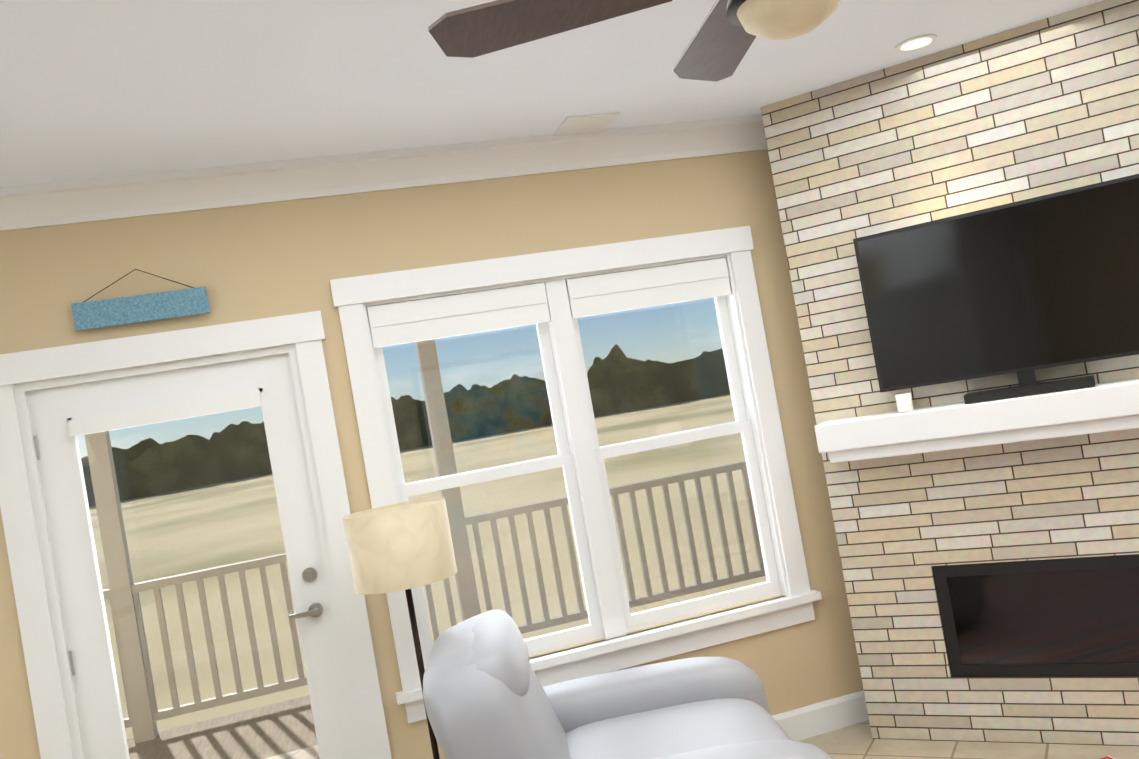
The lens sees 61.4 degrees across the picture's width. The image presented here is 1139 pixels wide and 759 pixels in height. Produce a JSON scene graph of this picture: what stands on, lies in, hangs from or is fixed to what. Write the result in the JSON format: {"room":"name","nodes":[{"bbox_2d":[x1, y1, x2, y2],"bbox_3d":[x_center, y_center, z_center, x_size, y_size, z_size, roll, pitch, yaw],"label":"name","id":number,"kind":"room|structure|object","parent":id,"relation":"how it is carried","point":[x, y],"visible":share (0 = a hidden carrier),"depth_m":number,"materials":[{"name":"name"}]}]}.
{"room":"living room","nodes":[
{"label":"living room","id":0,"kind":"room"},
{"bbox_2d":[0,149,863,758],"bbox_3d":[0.145,0.336,4.143,4.850,2.740,0.150,-10,-1,-15],"label":"wall","id":1,"kind":"structure","parent":0,"point":[266,259],"depth_m":3.89,"materials":[{"name":"beige paint"}]},
{"bbox_2d":[71,269,209,330],"bbox_3d":[-1.610,-0.317,3.596,0.470,0.202,0.013,-10,-1,-15],"label":"door sign","id":2,"kind":"object","parent":1,"relation":"attached to","point":[136,309],"visible":0.9,"depth_m":3.59,"materials":[{"name":"blue wood"}]},
{"bbox_2d":[0,311,391,758],"bbox_3d":[-1.403,0.893,3.675,1.230,2.152,0.180,-10,-1,-15],"label":"door","id":3,"kind":"structure","parent":1,"relation":"attached to","point":[63,418],"depth_m":3.63,"materials":[{"name":"white wood"}]},
{"bbox_2d":[0,114,767,230],"bbox_3d":[-0.232,-0.924,3.996,4.945,0.135,0.095,-10,-1,-15],"label":"crown molding","id":4,"kind":"structure","parent":1,"relation":"attached to","point":[76,201],"depth_m":3.77,"materials":[{"name":"white wood"}]},
{"bbox_2d":[366,257,730,347],"bbox_3d":[-0.050,-0.335,4.082,1.586,0.165,0.040,-10,-1,-15],"label":"window blind","id":5,"kind":"object","parent":1,"relation":"attached to","point":[442,317],"visible":0.88,"depth_m":4.04,"materials":[{"name":"white"}]},
{"bbox_2d":[366,279,780,664],"bbox_3d":[0.055,0.336,4.106,1.596,1.528,0.103,-10,-1,-15],"label":"sash","id":6,"kind":"object","parent":1,"relation":"attached to","point":[581,456],"visible":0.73,"depth_m":4.07,"materials":[{"name":"white"}]},
{"bbox_2d":[330,226,821,722],"bbox_3d":[0.060,0.338,4.091,1.870,1.772,0.205,-10,-1,-15],"label":"window frame","id":7,"kind":"structure","parent":1,"relation":"attached to","point":[354,298],"depth_m":4.06,"materials":[{"name":"white wood"}]},
{"bbox_2d":[772,690,868,740],"bbox_3d":[0.949,1.522,4.195,3.310,0.130,0.016,-10,-1,-15],"label":"baseboard","id":8,"kind":"structure","parent":1,"relation":"attached to","point":[809,721],"depth_m":4.22,"materials":[{"name":"white wood"}]},
{"bbox_2d":[0,0,1102,186],"bbox_3d":[-2.151,-0.761,1.916,10.050,0.120,6.450,-10,-1,-15],"label":"ceiling","id":9,"kind":"structure","parent":0,"point":[89,89],"depth_m":3.11,"materials":[{"name":"white paint"}]},
{"bbox_2d":[553,112,619,135],"bbox_3d":[0.063,-1.040,3.930,0.220,0.007,0.250,-10,-1,-15],"label":"ceiling vent","id":10,"kind":"object","parent":9,"relation":"in","point":[586,124],"depth_m":3.90,"materials":[{"name":"white metal"}]},
{"bbox_2d":[428,0,839,81],"bbox_3d":[0.416,-0.905,1.887,1.359,0.470,1.369,-10,-1,-15],"label":"ceiling fan","id":11,"kind":"object","parent":9,"relation":"hanging from","point":[722,40],"visible":1,"depth_m":1.97,"materials":[{"name":"brown wood"}]},
{"bbox_2d":[895,34,936,51],"bbox_3d":[1.298,-1.259,3.596,0.149,0.009,0.149,-9,-1,-24],"label":"recessed light","id":12,"kind":"object","parent":9,"relation":"in","point":[917,42],"depth_m":3.58,"materials":[{"name":"white glass"}]},
{"bbox_2d":[265,720,1138,758],"bbox_3d":[-1.664,2.057,1.864,10.050,0.120,6.450,-10,-1,-15],"label":"floor","id":13,"kind":"structure","parent":0,"point":[855,741],"depth_m":3.87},
{"bbox_2d":[343,498,456,758],"bbox_3d":[-0.501,1.128,3.373,0.360,1.370,0.360,-10,-1,-15],"label":"floor lamp","id":14,"kind":"object","parent":13,"relation":"on","point":[406,546],"visible":1,"depth_m":3.24,"materials":[{"name":"beige fabric"}]},
{"bbox_2d":[423,610,832,758],"bbox_3d":[0.174,1.170,2.959,1.103,0.978,1.133,-10,-1,-3],"label":"leather recliner","id":15,"kind":"object","parent":13,"relation":"on","point":[486,695],"visible":1,"depth_m":2.90,"materials":[{"name":"grey leather"}]},
{"bbox_2d":[760,0,1138,745],"bbox_3d":[2.051,0.007,4.183,1.683,2.740,1.131,-10,-1,30],"label":"stone wall","id":16,"kind":"structure","parent":0,"point":[1046,106],"depth_m":3.82,"materials":[{"name":"beige stone"}]},
{"bbox_2d":[814,378,1138,462],"bbox_3d":[1.742,0.139,3.606,1.600,0.165,0.188,-10,-1,30],"label":"mantel shelf","id":17,"kind":"object","parent":16,"relation":"attached to","point":[1106,407],"visible":0.98,"depth_m":3.61,"materials":[{"name":"white wood"}]},
{"bbox_2d":[895,393,913,411],"bbox_3d":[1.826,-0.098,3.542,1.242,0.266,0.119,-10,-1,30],"label":"candle","id":18,"kind":"object","parent":17,"relation":"on","point":[904,402],"visible":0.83,"depth_m":3.80,"materials":[{"name":"white wax"}]},
{"bbox_2d":[853,174,1138,403],"bbox_3d":[1.667,-0.298,3.615,1.070,0.718,0.130,-10,-1,30],"label":"screen","id":19,"kind":"object","parent":17,"relation":"on","point":[1024,289],"visible":0.91,"depth_m":3.61,"materials":[{"name":"black plastic"}]},
{"bbox_2d":[932,554,1138,676],"bbox_3d":[1.984,0.904,3.783,0.956,0.456,0.232,-10,-1,30],"label":"fireplace","id":20,"kind":"object","parent":16,"relation":"attached to","point":[1079,616],"visible":0.92,"depth_m":3.74,"materials":[{"name":"black"}]},
{"label":"outside","id":21,"kind":"structure","parent":0,"visible":0},
{"bbox_2d":[127,695,317,758],"bbox_3d":[-2.243,2.213,4.873,10.200,0.080,2.730,-10,-1,-15],"label":"deck","id":22,"kind":"object","parent":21,"point":[221,739],"depth_m":5.81,"materials":[{"name":"brown wood"}]},
{"bbox_2d":[84,339,765,743],"bbox_3d":[-2.836,0.796,6.108,10.300,2.960,0.180,-10,-1,-15],"label":"rail","id":23,"kind":"object","parent":22,"relation":"on","point":[126,621],"depth_m":6.53,"materials":[{"name":"grey paint"}]},
{"bbox_2d":[89,394,766,738],"bbox_3d":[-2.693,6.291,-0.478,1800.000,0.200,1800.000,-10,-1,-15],"label":"ground","id":24,"kind":"structure","parent":21,"point":[551,483],"depth_m":46.69,"materials":[{"name":"beige sand"}]},
{"bbox_2d":[81,344,729,506],"bbox_3d":[20.103,-4.572,133.233,542.120,18.575,415.410,-10,-1,-15],"label":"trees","id":25,"kind":"object","parent":24,"relation":"on","point":[461,419],"depth_m":228.18,"materials":[{"name":"green plant"}]}
]}

